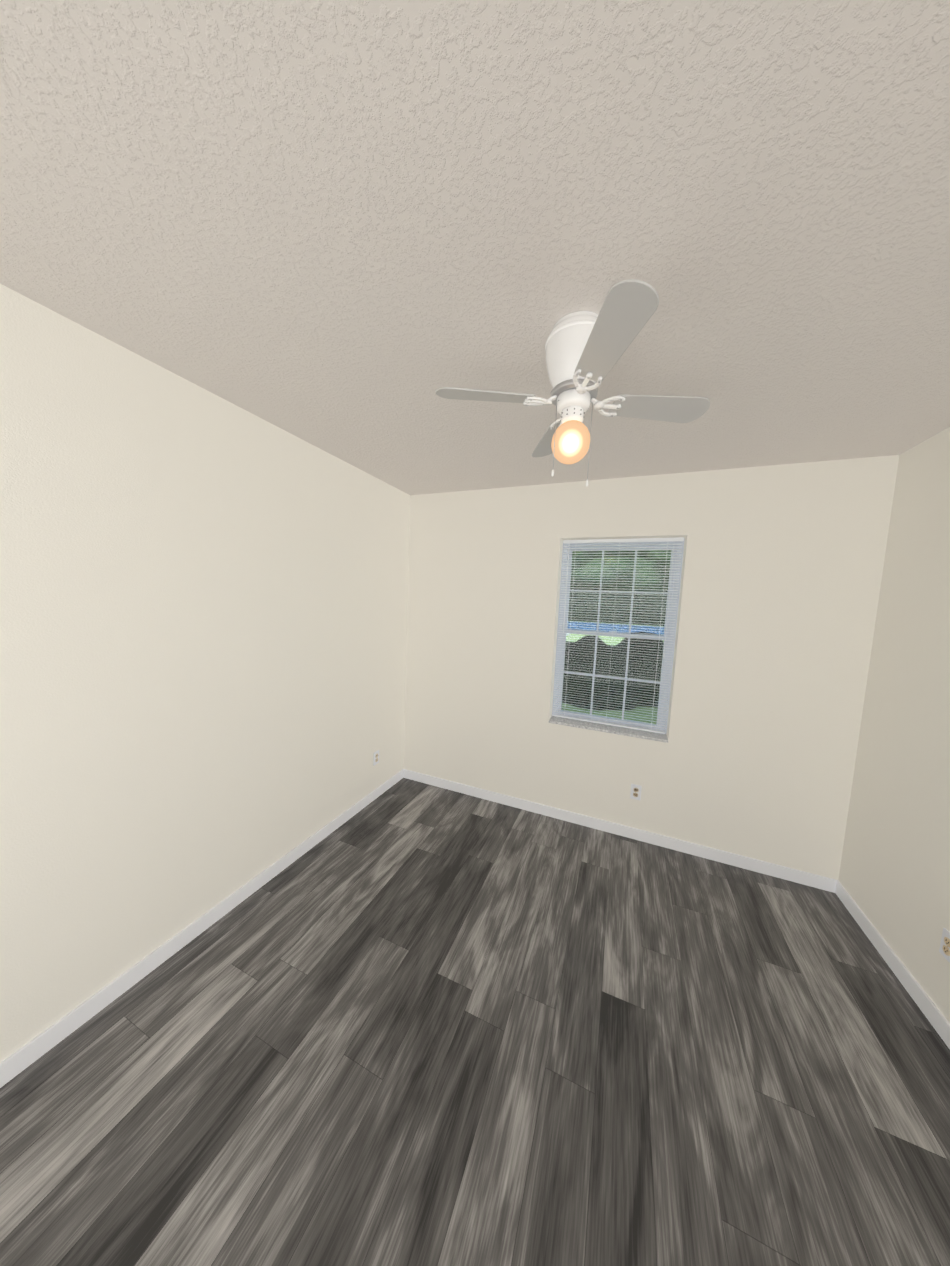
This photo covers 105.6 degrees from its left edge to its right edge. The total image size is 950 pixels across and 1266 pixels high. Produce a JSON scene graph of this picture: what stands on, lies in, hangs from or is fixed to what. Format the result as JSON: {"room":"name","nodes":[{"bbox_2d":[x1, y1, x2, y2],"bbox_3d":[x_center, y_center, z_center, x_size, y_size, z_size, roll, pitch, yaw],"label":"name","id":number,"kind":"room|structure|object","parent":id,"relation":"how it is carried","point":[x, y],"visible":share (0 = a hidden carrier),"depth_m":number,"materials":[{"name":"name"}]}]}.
{"room":"empty bedroom","nodes":[
{"label":"empty bedroom","id":0,"kind":"room"},
{"bbox_2d":[0,284,409,1062],"bbox_3d":[-1.451,0.192,1.841,0.220,2.717,4.045,5,6,22],"label":"wall","id":1,"kind":"structure","parent":0,"point":[202,640],"depth_m":1.61,"materials":[{"name":"white paint"}]},
{"bbox_2d":[0,769,403,1087],"bbox_3d":[-1.399,1.509,1.917,0.013,0.088,3.605,5,6,22],"label":"baseboard","id":2,"kind":"structure","parent":1,"relation":"attached to","point":[20,1060],"depth_m":1.69,"materials":[{"name":"white paint"}]},
{"bbox_2d":[373,750,378,765],"bbox_3d":[-0.859,1.089,3.148,0.012,0.116,0.072,5,6,22],"label":"electrical outlet","id":3,"kind":"object","parent":1,"relation":"attached to","point":[375,757],"visible":1,"depth_m":3.14,"materials":[{"name":"white plastic"}]},
{"bbox_2d":[0,778,949,1265],"bbox_3d":[0.114,1.734,1.301,3.744,0.120,4.045,5,6,22],"label":"floor","id":4,"kind":"structure","parent":0,"point":[406,1022],"depth_m":1.35,"materials":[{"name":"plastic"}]},
{"bbox_2d":[0,0,949,494],"bbox_3d":[0.235,-1.103,1.042,3.744,0.150,4.045,5,6,22],"label":"ceiling","id":5,"kind":"structure","parent":0,"point":[356,232],"depth_m":0.87,"materials":[{"name":"white paint"}]},
{"bbox_2d":[435,279,709,485],"bbox_3d":[0.343,-0.781,1.268,0.718,0.523,0.718,7,7,42],"label":"ceiling fan","id":6,"kind":"object","parent":5,"relation":"hanging from","point":[585,351],"visible":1,"depth_m":1.21,"materials":[{"name":"white metal"}]},
{"bbox_2d":[403,455,898,879],"bbox_3d":[0.910,0.193,2.933,3.304,2.717,0.220,5,6,22],"label":"wall","id":7,"kind":"structure","parent":0,"point":[754,757],"depth_m":2.55,"materials":[{"name":"white paint"}]},
{"bbox_2d":[549,716,667,742],"bbox_3d":[1.041,0.755,2.879,0.873,0.020,0.174,5,6,22],"label":"window sill","id":8,"kind":"structure","parent":7,"relation":"attached to","point":[654,736],"depth_m":2.83,"materials":[{"name":"wood"}]},
{"bbox_2d":[552,538,684,733],"bbox_3d":[1.108,0.006,2.896,0.875,1.473,0.070,5,6,22],"label":"window","id":9,"kind":"structure","parent":7,"relation":"in","point":[562,660],"depth_m":2.86,"materials":[{"name":"white plastic"}]},
{"bbox_2d":[552,537,683,733],"bbox_3d":[1.081,0.007,2.830,0.855,1.462,0.037,5,6,22],"label":"window blinds","id":10,"kind":"object","parent":9,"relation":"attached to","point":[569,542],"visible":0.94,"depth_m":2.81,"materials":[{"name":"white plastic"}]},
{"bbox_2d":[404,769,835,892],"bbox_3d":[0.809,1.509,2.945,3.278,0.088,0.013,5,6,22],"label":"baseboard","id":11,"kind":"structure","parent":7,"relation":"attached to","point":[777,871],"depth_m":2.75,"materials":[{"name":"white paint"}]},
{"bbox_2d":[630,784,641,799],"bbox_3d":[1.226,1.213,2.750,0.072,0.116,0.012,5,6,22],"label":"electrical outlet","id":12,"kind":"object","parent":7,"relation":"attached to","point":[635,793],"visible":1,"depth_m":2.75,"materials":[{"name":"white plastic"}]},
{"bbox_2d":[838,427,949,1022],"bbox_3d":[1.799,0.453,0.503,0.220,2.717,4.045,5,6,22],"label":"wall","id":13,"kind":"structure","parent":0,"point":[894,877],"depth_m":1.86,"materials":[{"name":"white paint"}]},
{"bbox_2d":[835,880,949,1048],"bbox_3d":[1.636,1.753,0.667,0.013,0.088,3.605,5,6,22],"label":"baseboard","id":14,"kind":"structure","parent":13,"relation":"attached to","point":[934,1016],"depth_m":1.78,"materials":[{"name":"white paint"}]},
{"bbox_2d":[939,928,949,962],"bbox_3d":[2.033,1.347,1.550,0.012,0.116,0.072,5,6,22],"label":"electrical outlet","id":15,"kind":"object","parent":13,"relation":"attached to","point":[944,950],"visible":1,"depth_m":1.56,"materials":[{"name":"white plastic"}]},
{"label":"outside","id":16,"kind":"structure","parent":0,"visible":0},
{"bbox_2d":[561,620,663,723],"bbox_3d":[25.596,-2.804,66.669,180.000,0.300,136.525,5,6,22],"label":"lawn","id":17,"kind":"structure","parent":16,"point":[615,711],"depth_m":7.02,"materials":[{"name":"green plant"}]},
{"bbox_2d":[570,551,633,589],"bbox_3d":[16.469,-8.303,49.022,13.858,13.073,12.359,5,6,22],"label":"tree","id":18,"kind":"object","parent":17,"relation":"on","point":[604,580],"depth_m":44.00,"materials":[{"name":"green plant"}]},
{"bbox_2d":[562,551,667,710],"bbox_3d":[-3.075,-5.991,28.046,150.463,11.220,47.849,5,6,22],"label":"tree","id":19,"kind":"object","parent":17,"relation":"on","point":[585,666],"depth_m":7.51,"materials":[{"name":"green plant"}]},
{"bbox_2d":[568,621,663,635],"bbox_3d":[12.056,-0.576,34.212,160.000,0.012,17.000,5,6,22],"label":"pond","id":20,"kind":"structure","parent":17,"relation":"on","point":[579,627],"depth_m":33.49,"materials":[{"name":"blue liquid"}]},
{"bbox_2d":[603,550,670,590],"bbox_3d":[22.951,-7.895,47.910,12.745,13.014,12.137,5,6,22],"label":"tree","id":21,"kind":"object","parent":17,"relation":"on","point":[645,578],"depth_m":44.00,"materials":[{"name":"green plant"}]},
{"bbox_2d":[658,550,670,588],"bbox_3d":[28.638,-7.971,45.682,13.885,14.054,10.567,5,6,22],"label":"tree","id":22,"kind":"object","parent":17,"relation":"on","point":[663,564],"depth_m":44.67,"materials":[{"name":"green plant"}]}
]}

